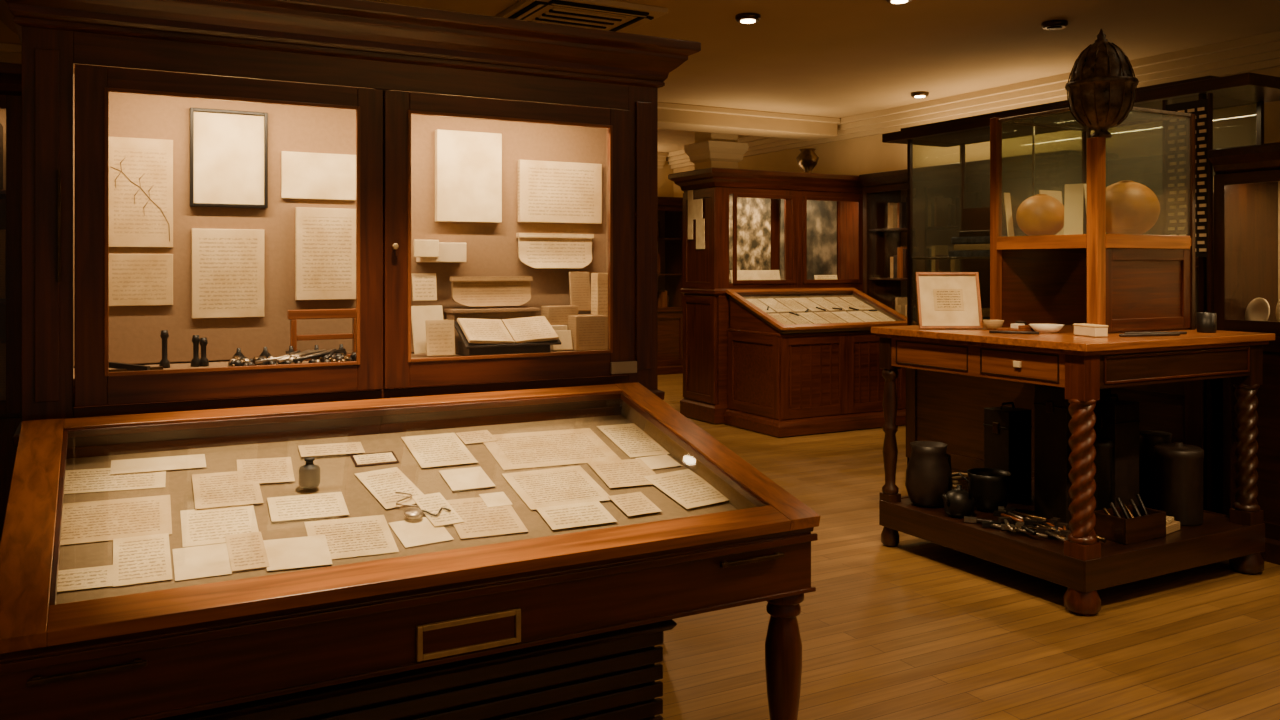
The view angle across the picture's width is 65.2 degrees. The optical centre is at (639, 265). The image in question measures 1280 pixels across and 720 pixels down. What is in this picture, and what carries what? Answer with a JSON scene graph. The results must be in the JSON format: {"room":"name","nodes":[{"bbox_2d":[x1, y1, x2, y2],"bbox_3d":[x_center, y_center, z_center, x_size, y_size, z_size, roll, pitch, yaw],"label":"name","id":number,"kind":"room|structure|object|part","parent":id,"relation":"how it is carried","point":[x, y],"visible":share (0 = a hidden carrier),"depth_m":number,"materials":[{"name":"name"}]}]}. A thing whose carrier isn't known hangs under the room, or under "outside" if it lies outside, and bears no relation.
{"room":"museum","nodes":[
{"label":"museum","id":0,"kind":"room"},
{"bbox_2d":[495,0,667,32],"bbox_3d":[-0.438,-1.648,6.698,0.920,0.063,0.920,0,0,-28],"label":"air vent","id":1,"kind":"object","parent":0,"point":[608,15],"depth_m":6.48,"materials":[{"name":"brown metal"}]},
{"bbox_2d":[0,0,1279,152],"bbox_3d":[-0.498,-1.730,5.756,10.800,0.100,15.600,0,0,-28],"label":"ceiling","id":2,"kind":"structure","parent":0,"point":[824,58],"depth_m":7.45,"materials":[{"name":"paint"}]},
{"bbox_2d":[0,43,839,139],"bbox_3d":[-2.429,-1.580,9.117,10.400,0.200,0.550,0,0,-28],"label":"trim","id":3,"kind":"structure","parent":2,"relation":"attached to","point":[671,116],"depth_m":10.79,"materials":[{"name":"paint"}]},
{"bbox_2d":[735,13,760,23],"bbox_3d":[0.725,-1.659,6.713,0.170,0.039,0.170,0,0,-28],"label":"recessed light","id":4,"kind":"object","parent":2,"relation":"in","point":[745,18],"visible":1,"depth_m":6.66,"materials":[{"name":"brown metal"}]},
{"bbox_2d":[886,0,911,3],"bbox_3d":[1.609,-1.659,6.202,0.170,0.039,0.170,0,0,-28],"label":"recessed light","id":5,"kind":"object","parent":2,"relation":"in","point":[888,1],"visible":1,"depth_m":6.20,"materials":[{"name":"brown metal"}]},
{"bbox_2d":[911,91,928,97],"bbox_3d":[2.714,-1.659,9.698,0.170,0.039,0.170,0,0,-28],"label":"recessed light","id":6,"kind":"object","parent":2,"relation":"in","point":[920,94],"visible":1,"depth_m":9.65,"materials":[{"name":"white metal"}]},
{"bbox_2d":[1041,20,1067,29],"bbox_3d":[2.862,-1.659,6.902,0.170,0.039,0.170,0,0,-28],"label":"recessed light","id":7,"kind":"object","parent":2,"relation":"in","point":[1052,24],"visible":1,"depth_m":6.85,"materials":[{"name":"brown metal"}]},
{"bbox_2d":[658,161,672,196],"bbox_3d":[-4.184,-0.065,12.573,10.600,3.230,0.100,0,0,-28],"label":"wall","id":8,"kind":"structure","parent":0,"point":[665,186],"depth_m":14.98,"materials":[{"name":"beige paint"}]},
{"bbox_2d":[658,152,667,167],"bbox_3d":[-4.203,-1.570,12.398,10.400,0.220,0.190,0,0,-28],"label":"trim","id":9,"kind":"structure","parent":8,"relation":"attached to","point":[662,156],"depth_m":14.80,"materials":[{"name":"beige"}]},
{"bbox_2d":[684,132,747,169],"bbox_3d":[0.910,-0.065,11.963,0.560,3.230,0.560,0,0,-28],"label":"pillar","id":10,"kind":"structure","parent":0,"point":[717,150],"depth_m":11.78,"materials":[{"name":"beige paint"}]},
{"bbox_2d":[655,374,1279,719],"bbox_3d":[-0.498,1.600,5.756,10.800,0.100,15.600,0,0,-28],"label":"floor","id":11,"kind":"structure","parent":0,"point":[917,628],"depth_m":4.21,"materials":[{"name":"brown wood"}]},
{"bbox_2d":[0,62,21,541],"bbox_3d":[-2.816,0.333,4.577,3.340,2.435,0.470,0,0,-28],"label":"bookcase","id":12,"kind":"object","parent":11,"relation":"on","point":[10,73],"visible":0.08,"depth_m":4.40,"materials":[{"name":"brown wood"}]},
{"bbox_2d":[0,123,5,399],"bbox_3d":[-2.842,-0.013,4.602,2.978,1.324,0.199,0,0,-28],"label":"books","id":13,"kind":"object","parent":12,"relation":"in","point":[2,231],"visible":0.02,"depth_m":4.48,"materials":[{"name":"black leather"}]},
{"bbox_2d":[0,0,700,640],"bbox_3d":[-0.990,0.318,3.745,2.500,2.465,0.590,0,0,-28],"label":"display cabinet","id":14,"kind":"object","parent":11,"relation":"on","point":[374,82],"visible":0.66,"depth_m":3.59,"materials":[{"name":"brown wood"}]},
{"bbox_2d":[109,362,162,371],"bbox_3d":[-1.728,0.329,3.308,0.266,0.044,0.096,0,0,-15],"label":"folding rule","id":15,"kind":"object","parent":14,"relation":"on","point":[119,367],"visible":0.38,"depth_m":3.30,"materials":[{"name":"black metal"}]},
{"bbox_2d":[109,137,172,246],"bbox_3d":[-1.784,-0.262,3.572,0.211,0.388,0.016,0,0,-28],"label":"drawing","id":16,"kind":"object","parent":14,"relation":"attached to","point":[140,169],"visible":0.98,"depth_m":3.57,"materials":[{"name":"brown paper"}]},
{"bbox_2d":[109,254,172,305],"bbox_3d":[-1.787,0.050,3.571,0.217,0.185,0.015,0,0,-28],"label":"document","id":17,"kind":"object","parent":14,"relation":"attached to","point":[134,279],"visible":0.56,"depth_m":3.57,"materials":[{"name":"beige paper"}]},
{"bbox_2d":[159,330,169,367],"bbox_3d":[-1.655,0.289,3.482,0.036,0.130,0.035,0,0,-28],"label":"chess piece","id":18,"kind":"object","parent":14,"relation":"on","point":[164,362],"visible":0.96,"depth_m":3.47,"materials":[{"name":"black wood"}]},
{"bbox_2d":[190,335,199,366],"bbox_3d":[-1.567,0.299,3.529,0.036,0.110,0.035,0,0,-28],"label":"chess piece","id":19,"kind":"object","parent":14,"relation":"on","point":[195,362],"visible":1,"depth_m":3.52,"materials":[{"name":"black wood"}]},
{"bbox_2d":[199,338,208,365],"bbox_3d":[-1.545,0.304,3.541,0.036,0.100,0.035,0,0,-28],"label":"chess piece","id":20,"kind":"object","parent":14,"relation":"on","point":[204,361],"visible":1,"depth_m":3.53,"materials":[{"name":"black metal"}]},
{"bbox_2d":[192,228,263,318],"bbox_3d":[-1.527,0.028,3.712,0.250,0.329,0.015,0,0,-28],"label":"document","id":21,"kind":"object","parent":14,"relation":"attached to","point":[228,264],"visible":1,"depth_m":3.70,"materials":[{"name":"beige paper"}]},
{"bbox_2d":[190,107,267,207],"bbox_3d":[-1.523,-0.398,3.708,0.268,0.359,0.026,0,0,-28],"label":"framed document","id":22,"kind":"object","parent":14,"relation":"attached to","point":[229,148],"visible":1,"depth_m":3.71,"materials":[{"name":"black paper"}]},
{"bbox_2d":[228,344,355,366],"bbox_3d":[-1.239,0.324,3.598,0.462,0.060,0.209,0,0,-28],"label":"jewelry","id":23,"kind":"object","parent":14,"relation":"on","point":[316,355],"visible":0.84,"depth_m":3.58,"materials":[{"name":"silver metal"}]},
{"bbox_2d":[281,151,355,199],"bbox_3d":[-1.239,-0.347,3.868,0.281,0.178,0.015,0,0,-28],"label":"document","id":24,"kind":"object","parent":14,"relation":"attached to","point":[304,175],"visible":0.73,"depth_m":3.86,"materials":[{"name":"beige paper"}]},
{"bbox_2d":[287,309,355,360],"bbox_3d":[-1.202,0.260,3.800,0.260,0.189,0.070,0,0,-28],"label":"wooden stand","id":25,"kind":"object","parent":14,"relation":"on","point":[292,315],"visible":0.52,"depth_m":3.78,"materials":[{"name":"brown wood"}]},
{"bbox_2d":[295,207,355,299],"bbox_3d":[-1.214,-0.046,3.875,0.230,0.355,0.025,0,0,-28],"label":"document","id":26,"kind":"object","parent":14,"relation":"attached to","point":[325,238],"visible":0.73,"depth_m":3.86,"materials":[{"name":"beige paper"}]},
{"bbox_2d":[411,273,454,355],"bbox_3d":[-0.828,0.189,3.950,0.154,0.318,0.192,0,0,-28],"label":"cards","id":27,"kind":"object","parent":14,"relation":"in","point":[433,335],"visible":0.96,"depth_m":3.92,"materials":[{"name":"beige paper"}]},
{"bbox_2d":[414,240,465,261],"bbox_3d":[-0.818,-0.060,4.056,0.220,0.090,0.084,0,0,-28],"label":"cards","id":28,"kind":"object","parent":14,"relation":"attached to","point":[424,250],"visible":1,"depth_m":4.03,"materials":[{"name":"beige paper"}]},
{"bbox_2d":[435,129,501,222],"bbox_3d":[-0.710,-0.368,4.143,0.278,0.373,0.035,0,0,-28],"label":"document","id":29,"kind":"object","parent":14,"relation":"attached to","point":[468,165],"visible":1,"depth_m":4.12,"materials":[{"name":"beige paper"}]},
{"bbox_2d":[443,307,538,353],"bbox_3d":[-0.615,0.265,4.138,0.375,0.179,0.125,0,0,-28],"label":"display riser","id":30,"kind":"object","parent":14,"relation":"on","point":[500,313],"visible":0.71,"depth_m":4.08,"materials":[{"name":"brown wood"}]},
{"bbox_2d":[450,276,532,306],"bbox_3d":[-0.609,0.104,4.132,0.350,0.121,0.050,0,0,-28],"label":"parchment","id":31,"kind":"object","parent":30,"relation":"on","point":[510,290],"visible":1,"depth_m":4.13,"materials":[{"name":"brown paper"}]},
{"bbox_2d":[454,316,560,355],"bbox_3d":[-0.532,0.280,4.011,0.400,0.148,0.172,0,0,-28],"label":"open book","id":32,"kind":"object","parent":14,"relation":"in","point":[535,334],"visible":0.92,"depth_m":3.97,"materials":[{"name":"beige paper"}]},
{"bbox_2d":[516,233,593,267],"bbox_3d":[-0.360,-0.066,4.323,0.352,0.149,0.050,0,0,-28],"label":"parchment","id":33,"kind":"object","parent":14,"relation":"attached to","point":[535,250],"visible":1,"depth_m":4.32,"materials":[{"name":"beige paper"}]},
{"bbox_2d":[518,160,601,223],"bbox_3d":[-0.345,-0.319,4.342,0.387,0.264,0.030,0,0,-28],"label":"document","id":34,"kind":"object","parent":14,"relation":"attached to","point":[548,191],"visible":1,"depth_m":4.32,"materials":[{"name":"beige paper"}]},
{"bbox_2d":[541,272,607,350],"bbox_3d":[-0.278,0.190,4.260,0.323,0.329,0.160,0,0,-28],"label":"cards","id":35,"kind":"object","parent":14,"relation":"in","point":[575,331],"visible":0.83,"depth_m":4.24,"materials":[{"name":"brown paper"}]},
{"bbox_2d":[611,361,636,373],"bbox_3d":[-0.065,0.408,4.025,0.115,0.047,0.011,0,0,-28],"label":"tag","id":36,"kind":"object","parent":14,"relation":"attached to","point":[626,366],"visible":1,"depth_m":4.02,"materials":[{"name":"beige"}]},
{"bbox_2d":[0,382,819,719],"bbox_3d":[-0.660,1.009,3.008,2.109,1.083,1.165,0,0,-28],"label":"display case","id":37,"kind":"object","parent":11,"relation":"on","point":[241,636],"depth_m":2.67,"materials":[{"name":"brown wood"}]},
{"bbox_3d":[-1.154,0.850,2.092,0.220,0.015,0.022,0,0,-28],"label":"drawer pull strip","id":38,"kind":"part","parent":37,"relation":"part of","materials":[{"name":"brown wood"}]},
{"bbox_2d":[299,457,319,487],"bbox_3d":[-0.992,0.618,3.001,0.062,0.086,0.062,0,0,-28],"label":"bottle","id":39,"kind":"object","parent":37,"relation":"on","point":[309,473],"visible":1,"depth_m":2.98,"materials":[{"name":"brown glass"}]},
{"bbox_2d":[57,423,728,591],"bbox_3d":[-0.704,0.683,3.087,1.938,0.189,0.758,0,0,-28],"label":"papers","id":40,"kind":"object","parent":37,"relation":"on","point":[139,528],"visible":0.96,"depth_m":2.94,"materials":[{"name":"beige paper"}]},
{"bbox_2d":[395,492,450,518],"bbox_3d":[-0.649,0.705,2.968,0.144,0.046,0.178,0,0,-28],"label":"watch","id":41,"kind":"object","parent":40,"relation":"on","point":[411,513],"visible":1,"depth_m":2.91,"materials":[{"name":"metal"}]},
{"bbox_2d":[416,608,520,661],"bbox_3d":[-0.424,0.917,2.492,0.269,0.085,0.012,0,0,-28],"label":"label holder","id":42,"kind":"object","parent":37,"relation":"attached to","point":[495,629],"visible":1,"depth_m":2.49,"materials":[{"name":"gold metal"}]},
{"bbox_3d":[0.324,0.850,2.891,0.220,0.015,0.022,0,0,-28],"label":"drawer pull strip","id":43,"kind":"part","parent":37,"relation":"part of","materials":[{"name":"brown wood"}]},
{"bbox_2d":[155,619,676,719],"bbox_3d":[-0.728,1.343,3.134,1.567,0.415,0.674,0,0,-28],"label":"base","id":44,"kind":"object","parent":11,"relation":"on","point":[610,675],"visible":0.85,"depth_m":2.98,"materials":[{"name":"brown wood"}]},
{"bbox_2d":[658,196,683,374],"bbox_3d":[-0.580,0.282,14.056,2.690,2.535,0.620,0,0,-28],"label":"bookcase","id":45,"kind":"object","parent":11,"relation":"on","point":[670,209],"visible":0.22,"depth_m":14.42,"materials":[{"name":"brown wood"}]},
{"bbox_2d":[658,221,668,306],"bbox_3d":[-0.634,-0.043,14.095,2.292,1.385,0.200,0,0,-28],"label":"books","id":46,"kind":"object","parent":45,"relation":"in","point":[663,299],"visible":0.02,"depth_m":14.52,"materials":[{"name":"brown paper"}]},
{"bbox_2d":[668,167,863,424],"bbox_3d":[1.431,0.300,10.494,2.140,2.500,0.840,0,0,-28],"label":"tall cabinet","id":47,"kind":"object","parent":11,"relation":"on","point":[706,282],"visible":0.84,"depth_m":10.11,"materials":[{"name":"brown wood"}]},
{"bbox_2d":[688,190,704,248],"bbox_3d":[0.565,-0.470,10.059,0.006,0.600,0.320,0,0,-28],"label":"notices","id":48,"kind":"object","parent":47,"relation":"attached to","point":[695,207],"visible":1,"depth_m":10.03,"materials":[{"name":"beige paper"}]},
{"bbox_2d":[729,195,770,281],"bbox_3d":[1.049,-0.280,10.412,0.750,0.900,0.020,0,0,-28],"label":"print","id":49,"kind":"object","parent":47,"relation":"attached to","point":[753,214],"visible":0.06,"depth_m":10.46},
{"bbox_2d":[730,270,837,282],"bbox_3d":[1.504,0.120,10.306,1.350,0.156,0.050,0,0,-28],"label":"labels","id":50,"kind":"object","parent":47,"relation":"attached to","point":[741,274],"visible":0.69,"depth_m":10.16,"materials":[{"name":"paper"}]},
{"bbox_2d":[796,148,818,172],"bbox_3d":[1.780,-1.095,10.626,0.240,0.290,0.240,0,0,-28],"label":"urn","id":51,"kind":"object","parent":47,"relation":"on","point":[807,159],"visible":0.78,"depth_m":10.55,"materials":[{"name":"brown metal"}]},
{"bbox_2d":[780,199,836,279],"bbox_3d":[1.827,-0.280,10.833,0.760,0.900,0.020,0,0,-28],"label":"print","id":52,"kind":"object","parent":47,"relation":"attached to","point":[821,215],"visible":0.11,"depth_m":10.89},
{"bbox_2d":[724,288,916,437],"bbox_3d":[1.762,0.889,9.746,1.630,1.322,0.929,0,0,-28],"label":"display case","id":53,"kind":"object","parent":11,"relation":"on","point":[783,380],"visible":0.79,"depth_m":9.37,"materials":[{"name":"brown wood"}]},
{"bbox_2d":[746,297,894,324],"bbox_3d":[1.760,0.444,9.747,1.422,0.253,0.709,0,0,-28],"label":"handwritten notes","id":54,"kind":"object","parent":53,"relation":"in","point":[858,305],"visible":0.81,"depth_m":9.77,"materials":[{"name":"paper"}]},
{"bbox_2d":[859,150,1117,324],"bbox_3d":[3.180,0.297,9.467,0.640,2.505,2.570,0,0,-28],"label":"upper cabinet","id":55,"kind":"object","parent":11,"relation":"on","point":[881,242],"visible":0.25,"depth_m":9.94,"materials":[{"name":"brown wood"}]},
{"bbox_2d":[888,181,1059,321],"bbox_3d":[3.137,-0.037,9.442,0.200,1.373,2.227,0,0,-28],"label":"books","id":56,"kind":"object","parent":55,"relation":"in","point":[940,210],"visible":0.22,"depth_m":9.76,"materials":[{"name":"brown paper"}]},
{"bbox_2d":[871,323,1274,615],"bbox_3d":[2.245,0.945,5.309,1.430,1.210,1.385,0,0,-28],"label":"table","id":57,"kind":"object","parent":11,"relation":"on","point":[1081,365],"visible":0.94,"depth_m":4.82,"materials":[{"name":"brown wood"}]},
{"bbox_2d":[905,441,951,507],"bbox_3d":[1.579,1.139,5.469,0.248,0.330,0.248,0,0,17],"label":"jar","id":58,"kind":"object","parent":57,"relation":"on","point":[928,470],"visible":0.97,"depth_m":5.38,"materials":[{"name":"black ceramic"}]},
{"bbox_2d":[915,272,982,328],"bbox_3d":[1.666,0.185,5.447,0.340,0.305,0.191,0,0,0],"label":"framed certificate","id":59,"kind":"object","parent":57,"relation":"on","point":[945,300],"visible":1,"depth_m":5.40,"materials":[{"name":"beige paper"}]},
{"bbox_2d":[942,473,974,517],"bbox_3d":[1.659,1.191,5.223,0.176,0.226,0.160,0,0,10],"label":"kettle","id":60,"kind":"object","parent":57,"relation":"on","point":[958,503],"visible":1,"depth_m":5.17,"materials":[{"name":"black metal"}]},
{"bbox_2d":[952,473,967,490],"bbox_3d":[1.823,1.239,5.669,0.202,0.128,0.162,0,0,-28],"label":"coiled rope","id":61,"kind":"object","parent":57,"relation":"on","point":[956,480],"visible":0.32,"depth_m":5.59,"materials":[{"name":"brown fabric"}]},
{"bbox_2d":[967,468,1011,511],"bbox_3d":[1.869,1.204,5.353,0.230,0.200,0.230,0,0,-28],"label":"cauldron","id":62,"kind":"object","parent":57,"relation":"on","point":[990,487],"visible":0.88,"depth_m":5.27,"materials":[{"name":"black metal"}]},
{"bbox_2d":[983,320,1003,329],"bbox_3d":[1.887,0.314,5.340,0.110,0.050,0.110,0,0,-28],"label":"clay bowl","id":63,"kind":"object","parent":57,"relation":"on","point":[989,324],"visible":0.94,"depth_m":5.30,"materials":[{"name":"beige ceramic"}]},
{"bbox_2d":[983,402,1032,501],"bbox_3d":[2.068,1.036,5.632,0.192,0.537,0.188,0,0,-28],"label":"instrument case","id":64,"kind":"object","parent":57,"relation":"on","point":[1007,429],"visible":0.96,"depth_m":5.57,"materials":[{"name":"leather"}]},
{"bbox_2d":[997,321,1033,330],"bbox_3d":[1.976,0.315,5.218,0.160,0.049,0.140,0,0,-28],"label":"wooden tray","id":65,"kind":"object","parent":57,"relation":"on","point":[1019,325],"visible":0.76,"depth_m":5.17,"materials":[{"name":"brown wood"}]},
{"bbox_2d":[964,506,1106,542],"bbox_3d":[1.941,1.278,4.900,0.382,0.049,0.638,0,0,-28],"label":"tools","id":66,"kind":"object","parent":57,"relation":"on","point":[1018,521],"visible":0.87,"depth_m":4.93,"materials":[{"name":"black metal"}]},
{"bbox_2d":[1029,324,1063,332],"bbox_3d":[2.074,0.319,5.100,0.170,0.040,0.170,0,0,-28],"label":"dish","id":67,"kind":"object","parent":57,"relation":"on","point":[1041,328],"visible":0.94,"depth_m":5.05,"materials":[{"name":"beige ceramic"}]},
{"bbox_2d":[989,330,1186,336],"bbox_3d":[2.229,0.332,4.902,0.958,0.014,0.225,0,0,5],"label":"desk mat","id":68,"kind":"object","parent":57,"relation":"on","point":[1176,333],"visible":1,"depth_m":4.93,"materials":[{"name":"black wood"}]},
{"bbox_2d":[1073,323,1108,336],"bbox_3d":[2.181,0.310,4.840,0.075,0.054,0.165,0,0,-13],"label":"box","id":69,"kind":"object","parent":57,"relation":"on","point":[1093,330],"visible":1,"depth_m":4.79,"materials":[{"name":"paper"}]},
{"bbox_2d":[990,107,1194,332],"bbox_3d":[2.451,-0.240,5.439,0.794,1.159,0.684,0,0,-28],"label":"display case","id":70,"kind":"object","parent":57,"relation":"on","point":[1094,276],"visible":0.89,"depth_m":5.31,"materials":[{"name":"brown wood"}]},
{"bbox_2d":[1004,193,1013,236],"bbox_3d":[2.036,-0.280,5.517,0.060,0.249,0.032,0,0,-40],"label":"card","id":71,"kind":"object","parent":70,"relation":"in","point":[1007,200],"visible":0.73,"depth_m":5.51,"materials":[{"name":"beige paper"}]},
{"bbox_2d":[1016,194,1063,235],"bbox_3d":[2.196,-0.272,5.473,0.263,0.242,0.257,0,0,-28],"label":"jar","id":72,"kind":"object","parent":70,"relation":"in","point":[1039,214],"visible":0.88,"depth_m":5.38,"materials":[{"name":"orange ceramic"}]},
{"bbox_2d":[1039,190,1063,234],"bbox_3d":[2.342,-0.290,5.677,0.180,0.279,0.035,0,0,-28],"label":"card","id":73,"kind":"object","parent":70,"relation":"in","point":[1056,194],"visible":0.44,"depth_m":5.70,"materials":[{"name":"beige paper"}]},
{"bbox_2d":[1064,184,1083,234],"bbox_3d":[2.242,-0.290,5.168,0.090,0.269,0.029,0,0,32],"label":"card","id":74,"kind":"object","parent":70,"relation":"in","point":[1073,200],"visible":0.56,"depth_m":5.17,"materials":[{"name":"beige paper"}]},
{"bbox_2d":[1084,184,1086,215],"bbox_3d":[2.608,-0.310,5.730,0.150,0.319,0.039,0,0,-28],"label":"card","id":75,"kind":"object","parent":70,"relation":"in","point":[1085,185],"visible":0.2,"depth_m":5.70,"materials":[{"name":"beige paper"}]},
{"bbox_2d":[1065,29,1138,137],"bbox_3d":[2.305,-0.913,4.998,0.336,0.545,0.336,0,0,-28],"label":"finial","id":76,"kind":"object","parent":70,"relation":"on","point":[1101,88],"visible":0.99,"depth_m":4.90,"materials":[{"name":"brown wood"}]},
{"bbox_2d":[1106,180,1159,234],"bbox_3d":[2.615,-0.304,5.381,0.334,0.307,0.326,0,0,-28],"label":"jar","id":77,"kind":"object","parent":70,"relation":"in","point":[1132,207],"visible":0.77,"depth_m":5.26,"materials":[{"name":"orange ceramic"}]},
{"bbox_2d":[1093,438,1112,510],"bbox_3d":[2.283,1.084,4.986,0.138,0.440,0.138,0,0,-28],"label":"canister","id":78,"kind":"object","parent":57,"relation":"on","point":[1103,459],"visible":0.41,"depth_m":4.92,"materials":[{"name":"black metal"}]},
{"bbox_2d":[1093,394,1139,506],"bbox_3d":[2.449,0.986,5.201,0.202,0.637,0.198,0,0,-28],"label":"instrument case","id":79,"kind":"object","parent":57,"relation":"on","point":[1117,421],"visible":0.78,"depth_m":5.12,"materials":[{"name":"leather"}]},
{"bbox_2d":[1094,494,1165,544],"bbox_3d":[2.360,1.212,4.823,0.300,0.183,0.180,0,0,-28],"label":"crate","id":80,"kind":"object","parent":57,"relation":"on","point":[1125,524],"visible":0.94,"depth_m":4.77,"materials":[{"name":"brown wood"}]},
{"bbox_2d":[1139,430,1171,508],"bbox_3d":[2.788,1.104,5.418,0.190,0.400,0.190,0,0,-28],"label":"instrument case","id":81,"kind":"object","parent":57,"relation":"on","point":[1148,439],"visible":0.59,"depth_m":5.36,"materials":[{"name":"black ceramic"}]},
{"bbox_2d":[1166,516,1179,533],"bbox_3d":[2.580,1.274,4.942,0.150,0.060,0.110,0,0,-38],"label":"bundle","id":82,"kind":"object","parent":57,"relation":"on","point":[1171,525],"visible":0.47,"depth_m":4.90,"materials":[{"name":"beige paper"}]},
{"bbox_2d":[1154,442,1203,525],"bbox_3d":[2.758,1.104,5.118,0.228,0.400,0.228,0,0,-28],"label":"canister","id":83,"kind":"object","parent":57,"relation":"on","point":[1178,465],"visible":0.95,"depth_m":5.03,"materials":[{"name":"black metal"}]},
{"bbox_2d":[1197,312,1216,332],"bbox_3d":[2.907,0.289,5.112,0.111,0.100,0.090,0,0,5],"label":"enamel mug","id":84,"kind":"object","parent":57,"relation":"on","point":[1206,321],"visible":1,"depth_m":5.08,"materials":[{"name":"black metal"}]},
{"bbox_2d":[882,72,1279,511],"bbox_3d":[2.851,0.250,6.691,0.680,2.600,2.820,0,0,-28],"label":"display cabinet","id":85,"kind":"object","parent":11,"relation":"on","point":[948,408],"visible":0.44,"depth_m":6.80,"materials":[{"name":"brown wood"}]},
{"bbox_2d":[949,229,1028,322],"bbox_3d":[2.638,0.173,7.053,0.350,0.852,0.900,0,0,-28],"label":"folded textiles","id":86,"kind":"object","parent":85,"relation":"in","point":[969,243],"visible":0.18,"depth_m":7.14,"materials":[{"name":"fabric"}]},
{"bbox_2d":[1162,93,1212,312],"bbox_3d":[3.068,-0.305,5.609,0.026,1.290,0.280,0,0,-28],"label":"screen","id":87,"kind":"object","parent":85,"relation":"attached to","point":[1174,132],"visible":0.73,"depth_m":5.61,"materials":[{"name":"black"}]},
{"bbox_2d":[1195,266,1198,328],"bbox_3d":[3.048,0.299,5.968,0.080,0.599,0.600,0,0,-28],"label":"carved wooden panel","id":88,"kind":"object","parent":85,"relation":"attached to","point":[1196,267],"visible":0.02,"depth_m":5.69,"materials":[{"name":"brown wood"}]},
{"bbox_2d":[1106,142,1279,195],"bbox_3d":[4.441,0.357,7.136,0.640,2.385,2.470,0,0,-28],"label":"upper cabinet","id":89,"kind":"object","parent":11,"relation":"on","point":[1144,170],"visible":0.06,"depth_m":7.71,"materials":[{"name":"brown wood"}]},
{"bbox_2d":[1208,143,1279,564],"bbox_3d":[3.979,0.458,4.573,0.690,2.185,2.400,0,0,-28],"label":"display cabinet","id":90,"kind":"object","parent":11,"relation":"on","point":[1247,178],"visible":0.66,"depth_m":5.45,"materials":[{"name":"brown wood"}]},
{"bbox_2d":[1245,298,1279,321],"bbox_3d":[3.737,0.193,5.029,0.200,0.296,1.294,0,0,-33],"label":"plates","id":91,"kind":"object","parent":90,"relation":"in","point":[1258,309],"visible":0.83,"depth_m":5.48,"materials":[{"name":"beige ceramic"}]},
{"bbox_2d":[673,66,1279,196],"bbox_3d":[4.232,-0.065,8.257,0.100,3.230,15.500,0,0,-28],"label":"wall","id":92,"kind":"structure","parent":0,"point":[1233,126],"depth_m":9.52,"materials":[{"name":"beige paint"}]},
{"bbox_2d":[666,31,1279,168],"bbox_3d":[4.105,-1.570,8.188,0.190,0.220,15.500,0,0,-28],"label":"trim","id":93,"kind":"structure","parent":92,"relation":"attached to","point":[1258,52],"depth_m":9.19,"materials":[{"name":"beige"}]}
]}

